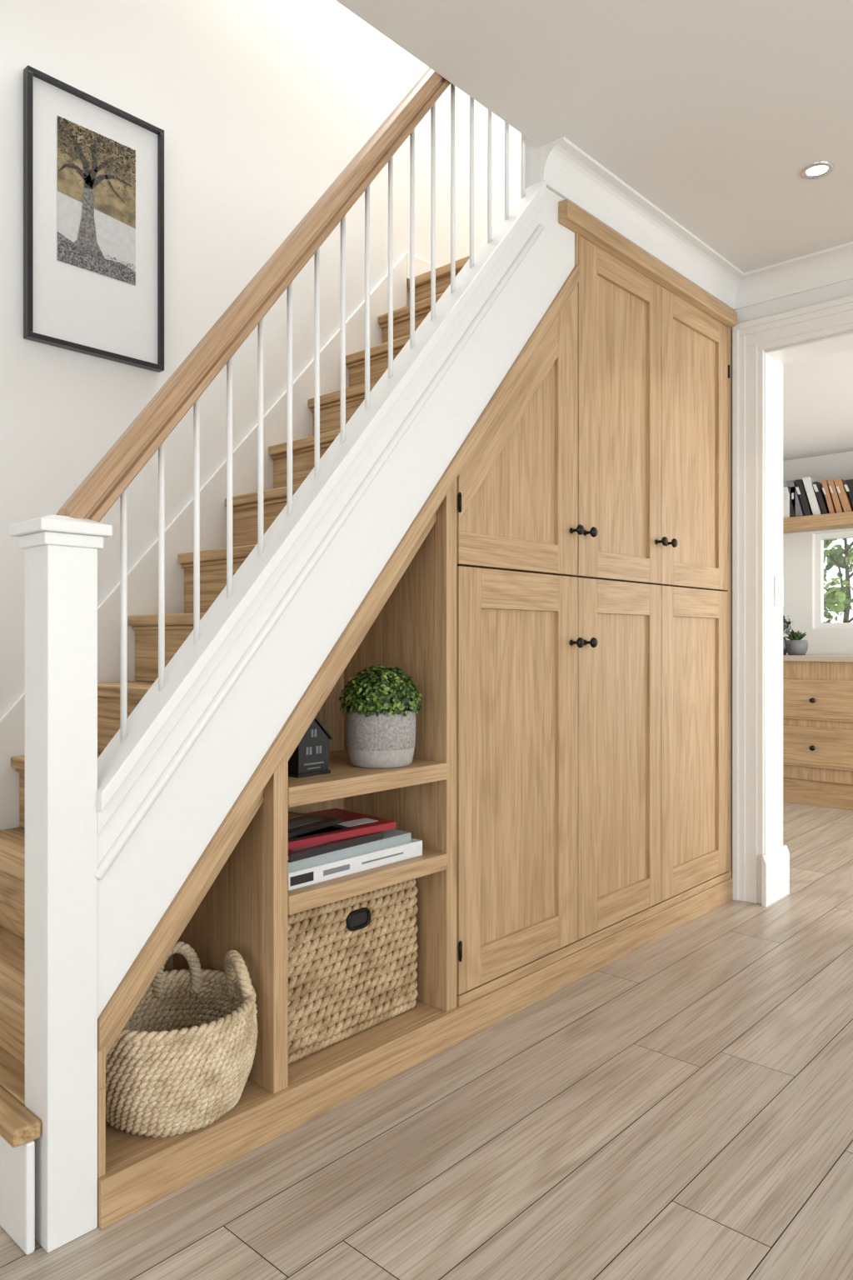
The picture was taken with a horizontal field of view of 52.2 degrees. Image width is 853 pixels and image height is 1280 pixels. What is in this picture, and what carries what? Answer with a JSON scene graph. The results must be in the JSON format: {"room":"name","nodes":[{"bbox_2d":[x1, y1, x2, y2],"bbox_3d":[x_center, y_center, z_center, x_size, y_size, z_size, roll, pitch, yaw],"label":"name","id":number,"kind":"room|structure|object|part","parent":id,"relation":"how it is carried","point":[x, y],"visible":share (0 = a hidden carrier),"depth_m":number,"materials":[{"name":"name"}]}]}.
{"room":"home stair hallway","nodes":[
{"label":"home stair hallway","id":0,"kind":"room"},
{"bbox_2d":[0,0,520,718],"bbox_3d":[-1.161,-1.450,2.296,0.120,5.000,5.800,0,0,43],"label":"wall","id":1,"kind":"structure","parent":0,"point":[260,107],"depth_m":2.72,"materials":[{"name":"paint"}]},
{"bbox_2d":[23,65,164,372],"bbox_3d":[-0.922,-1.154,2.442,0.028,0.712,0.399,0,0,43],"label":"framed picture","id":2,"kind":"object","parent":1,"relation":"attached to","point":[93,169],"visible":1,"depth_m":2.43,"materials":[{"name":"white paper"}]},
{"bbox_2d":[57,115,135,285],"bbox_3d":[-0.921,-1.224,2.441,0.002,0.392,0.230,0,0,43],"label":"print","id":3,"kind":"object","parent":2,"relation":"attached to","point":[97,167],"depth_m":2.44,"materials":[{"name":"multicoloured paper"}]},
{"bbox_2d":[0,801,852,1279],"bbox_3d":[1.452,1.052,1.721,5.000,0.004,8.500,0,0,43],"label":"floor","id":4,"kind":"structure","parent":0,"point":[681,1108],"depth_m":1.80,"materials":[{"name":"brown wood"}]},
{"bbox_2d":[0,67,574,1254],"bbox_3d":[-0.017,-0.981,2.797,0.882,4.061,3.208,0,0,43],"label":"staircase","id":5,"kind":"structure","parent":4,"relation":"on","point":[142,716],"depth_m":1.83,"materials":[{"name":"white wood"}]},
{"bbox_3d":[-0.653,0.416,1.555,0.132,1.268,0.128,0,0,43],"label":"newel post","id":6,"kind":"part","parent":5,"relation":"part of","materials":[{"name":"white wood"}]},
{"bbox_3d":[0.096,-1.575,2.360,0.070,2.873,2.200,0,0,43],"label":"handrail","id":7,"kind":"part","parent":5,"relation":"part of","materials":[{"name":"brown wood"}]},
{"bbox_2d":[97,199,737,1229],"bbox_3d":[0.187,-0.136,2.669,0.455,2.372,2.684,0,0,43],"label":"tall cabinet","id":8,"kind":"object","parent":4,"relation":"on","point":[557,605],"visible":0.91,"depth_m":2.54,"materials":[{"name":"brown wood"}]},
{"bbox_2d":[105,941,258,1138],"bbox_3d":[-0.525,0.816,1.804,0.343,0.296,0.343,0,0,-23],"label":"wicker basket","id":9,"kind":"object","parent":8,"relation":"on","point":[183,1058],"visible":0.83,"depth_m":1.69,"materials":[{"name":"beige wicker"}]},
{"bbox_2d":[288,715,332,778],"bbox_3d":[-0.297,0.239,2.067,0.102,0.155,0.106,0,0,43],"label":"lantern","id":10,"kind":"object","parent":8,"relation":"in","point":[310,757],"visible":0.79,"depth_m":2.03,"materials":[{"name":"black metal"}]},
{"bbox_2d":[288,879,418,1064],"bbox_3d":[-0.274,0.791,2.208,0.307,0.339,0.468,0,0,43],"label":"storage basket","id":11,"kind":"object","parent":8,"relation":"on","point":[352,964],"visible":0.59,"depth_m":2.09,"materials":[{"name":"beige wicker"}]},
{"bbox_2d":[288,808,422,890],"bbox_3d":[-0.276,0.497,2.176,0.319,0.107,0.440,0,0,43],"label":"book stack","id":12,"kind":"object","parent":8,"relation":"in","point":[324,845],"visible":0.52,"depth_m":2.08,"materials":[{"name":"paper"}]},
{"bbox_2d":[288,811,342,838],"bbox_3d":[-0.361,0.449,2.130,0.220,0.011,0.220,0,0,32],"label":"book","id":13,"kind":"object","parent":12,"relation":"on","point":[300,825],"depth_m":2.11,"materials":[{"name":"paper"}]},
{"bbox_2d":[288,831,383,862],"bbox_3d":[-0.289,0.481,2.104,0.222,0.018,0.300,0,0,40],"label":"book","id":14,"kind":"object","parent":12,"relation":"on","point":[330,847],"depth_m":2.03,"materials":[{"name":"paper"}]},
{"bbox_2d":[288,808,396,849],"bbox_3d":[-0.281,0.463,2.154,0.265,0.018,0.349,0,0,43],"label":"book","id":15,"kind":"object","parent":12,"relation":"on","point":[333,828],"depth_m":2.10,"materials":[{"name":"paper"}]},
{"bbox_2d":[290,851,403,886],"bbox_3d":[-0.179,0.532,2.046,0.002,0.020,0.355,0,0,43],"label":"print","id":16,"kind":"object","parent":12,"relation":"attached to","point":[313,873],"depth_m":2.03},
{"bbox_2d":[288,829,410,872],"bbox_3d":[-0.272,0.501,2.152,0.270,0.023,0.410,0,0,43],"label":"book","id":17,"kind":"object","parent":12,"relation":"on","point":[391,842],"depth_m":2.06,"materials":[{"name":"paper"}]},
{"bbox_2d":[288,838,422,890],"bbox_3d":[-0.260,0.532,2.166,0.280,0.038,0.432,0,0,43],"label":"book","id":18,"kind":"object","parent":12,"relation":"on","point":[325,868],"depth_m":2.05,"materials":[{"name":"paper"}]},
{"bbox_2d":[339,664,422,769],"bbox_3d":[-0.116,0.189,2.213,0.215,0.255,0.210,0,0,43],"label":"boxwood","id":19,"kind":"object","parent":8,"relation":"on","point":[381,711],"visible":1,"depth_m":2.14,"materials":[{"name":"green plant"}]},
{"bbox_2d":[346,710,415,769],"bbox_3d":[-0.115,0.246,2.212,0.176,0.141,0.176,0,0,43],"label":"pot","id":20,"kind":"object","parent":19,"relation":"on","point":[379,739],"depth_m":2.14,"materials":[{"name":"ceramic"}]},
{"bbox_3d":[0.270,-0.652,2.497,0.022,0.905,0.565,0,0,43],"label":"door","id":21,"kind":"part","parent":8,"relation":"part of","materials":[{"name":"brown wood"}]},
{"bbox_3d":[0.270,0.368,2.497,0.022,1.124,0.565,0,0,43],"label":"door","id":22,"kind":"part","parent":8,"relation":"part of","materials":[{"name":"brown wood"}]},
{"bbox_3d":[0.645,-0.729,2.904,0.022,1.057,0.532,0,0,43],"label":"door","id":23,"kind":"part","parent":8,"relation":"part of","materials":[{"name":"brown wood"}]},
{"bbox_3d":[0.645,0.368,2.903,0.022,1.124,0.534,0,0,43],"label":"door","id":24,"kind":"part","parent":8,"relation":"part of","materials":[{"name":"brown wood"}]},
{"bbox_3d":[1.017,-0.729,3.307,0.022,1.057,0.556,0,0,43],"label":"door","id":25,"kind":"part","parent":8,"relation":"part of","materials":[{"name":"brown wood"}]},
{"bbox_3d":[1.017,0.368,3.307,0.022,1.124,0.556,0,0,43],"label":"door","id":26,"kind":"part","parent":8,"relation":"part of","materials":[{"name":"brown wood"}]},
{"bbox_2d":[783,654,852,809],"bbox_3d":[2.949,0.575,5.444,1.890,0.950,0.678,0,0,43],"label":"base cabinet","id":27,"kind":"object","parent":4,"relation":"on","point":[818,688],"visible":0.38,"depth_m":5.48,"materials":[{"name":"brown wood"}]},
{"bbox_2d":[783,615,793,654],"bbox_3d":[2.348,-0.038,5.754,0.136,0.276,0.136,0,0,43],"label":"flower vase","id":28,"kind":"object","parent":27,"relation":"on","point":[786,625],"visible":0.43,"depth_m":5.72,"materials":[{"name":"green plant"}]},
{"bbox_2d":[785,629,808,654],"bbox_3d":[2.463,0.012,5.796,0.144,0.175,0.144,0,0,43],"label":"potted succulent","id":29,"kind":"object","parent":27,"relation":"on","point":[796,646],"visible":0.97,"depth_m":5.75,"materials":[{"name":"grey ceramic"}]},
{"bbox_2d":[786,640,808,654],"bbox_3d":[2.463,0.050,5.796,0.144,0.100,0.144,0,0,43],"label":"pot","id":30,"kind":"object","parent":29,"relation":"on","point":[794,647],"depth_m":5.74,"materials":[{"name":"grey ceramic"}]},
{"bbox_2d":[335,0,852,273],"bbox_3d":[0.581,-1.590,0.519,4.850,0.280,5.750,0,0,43],"label":"ceiling","id":31,"kind":"structure","parent":0,"point":[713,112],"depth_m":2.30,"materials":[{"name":"paint"}]},
{"bbox_2d":[800,161,834,179],"bbox_3d":[1.205,-1.447,2.684,0.094,0.006,0.094,0,0,43],"label":"recessed light","id":32,"kind":"object","parent":31,"relation":"in","point":[819,169],"depth_m":2.68,"materials":[{"name":"white plastic"}]},
{"bbox_2d":[525,135,732,331],"bbox_3d":[0.768,-2.605,3.081,0.070,2.690,1.350,0,0,43],"label":"wall","id":33,"kind":"structure","parent":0,"point":[532,151],"depth_m":2.58,"materials":[{"name":"white paint"}]},
{"bbox_2d":[731,279,852,877],"bbox_3d":[2.720,-0.200,2.328,3.960,2.500,0.190,0,0,43],"label":"wall","id":34,"kind":"structure","parent":0,"point":[842,289],"depth_m":3.41,"materials":[{"name":"paint"}]},
{"bbox_2d":[761,845,789,907],"bbox_3d":[1.411,0.950,3.517,0.020,0.200,0.247,0,0,43],"label":"baseboard","id":35,"kind":"structure","parent":34,"relation":"attached to","point":[776,863],"depth_m":3.49,"materials":[{"name":"white wood"}]},
{"bbox_2d":[774,575,783,605],"bbox_3d":[1.441,-0.200,3.555,0.012,0.120,0.080,0,0,43],"label":"light switch","id":36,"kind":"object","parent":34,"relation":"attached to","point":[778,581],"visible":1,"depth_m":3.54,"materials":[{"name":"white plastic"}]},
{"bbox_2d":[732,295,852,904],"bbox_3d":[1.712,-0.111,3.233,1.089,2.322,0.226,0,0,43],"label":"trim","id":37,"kind":"structure","parent":34,"relation":"attached to","point":[757,374],"depth_m":3.49,"materials":[{"name":"white wood"}]},
{"bbox_2d":[733,241,852,309],"bbox_3d":[2.654,-1.397,2.205,3.890,0.105,0.080,0,0,43],"label":"trim","id":38,"kind":"structure","parent":34,"relation":"attached to","point":[833,265],"depth_m":3.35,"materials":[{"name":"white paint"}]},
{"bbox_2d":[783,451,852,654],"bbox_3d":[3.696,-0.150,5.332,3.640,2.400,0.150,0,0,43],"label":"wall","id":39,"kind":"structure","parent":0,"point":[798,547],"depth_m":6.15,"materials":[{"name":"paint"}]},
{"bbox_2d":[783,476,852,533],"bbox_3d":[2.971,-0.939,5.727,1.600,0.348,0.248,0,0,43],"label":"bookshelf","id":40,"kind":"object","parent":39,"relation":"attached to","point":[809,504],"visible":0.64,"depth_m":5.91,"materials":[{"name":"brown wood"}]},
{"bbox_2d":[815,530,852,628],"bbox_3d":[3.126,-0.415,5.865,0.960,0.670,0.060,0,0,43],"label":"window","id":41,"kind":"structure","parent":39,"relation":"in","point":[819,538],"depth_m":6.15,"materials":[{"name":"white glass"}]},
{"bbox_2d":[783,350,852,460],"bbox_3d":[2.780,-1.345,4.340,3.640,0.110,2.850,0,0,43],"label":"ceiling kitchen","id":42,"kind":"structure","parent":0,"point":[818,392],"depth_m":4.81,"materials":[{"name":"white paint"}]},
{"label":"outside","id":43,"kind":"structure","parent":0,"visible":0},
{"label":"lawn","id":44,"kind":"structure","parent":43,"visible":0},
{"bbox_2d":[824,538,852,623],"bbox_3d":[4.347,-0.163,9.067,1.503,3.027,1.478,0,0,43],"label":"tree","id":45,"kind":"object","parent":44,"relation":"on","point":[842,597],"visible":0.29,"depth_m":8.97,"materials":[{"name":"green plant"}]},
{"bbox_3d":[-0.130,-2.700,2.624,0.950,2.500,3.920,0,0,43],"label":"wall","id":46,"kind":"structure","parent":0,"visible":0},
{"bbox_2d":[540,136,744,309],"bbox_3d":[0.823,-1.397,3.030,0.080,0.105,1.350,0,0,43],"label":"trim","id":47,"kind":"structure","parent":46,"relation":"attached to","point":[568,171],"depth_m":2.90,"materials":[{"name":"white paint"}]}
]}

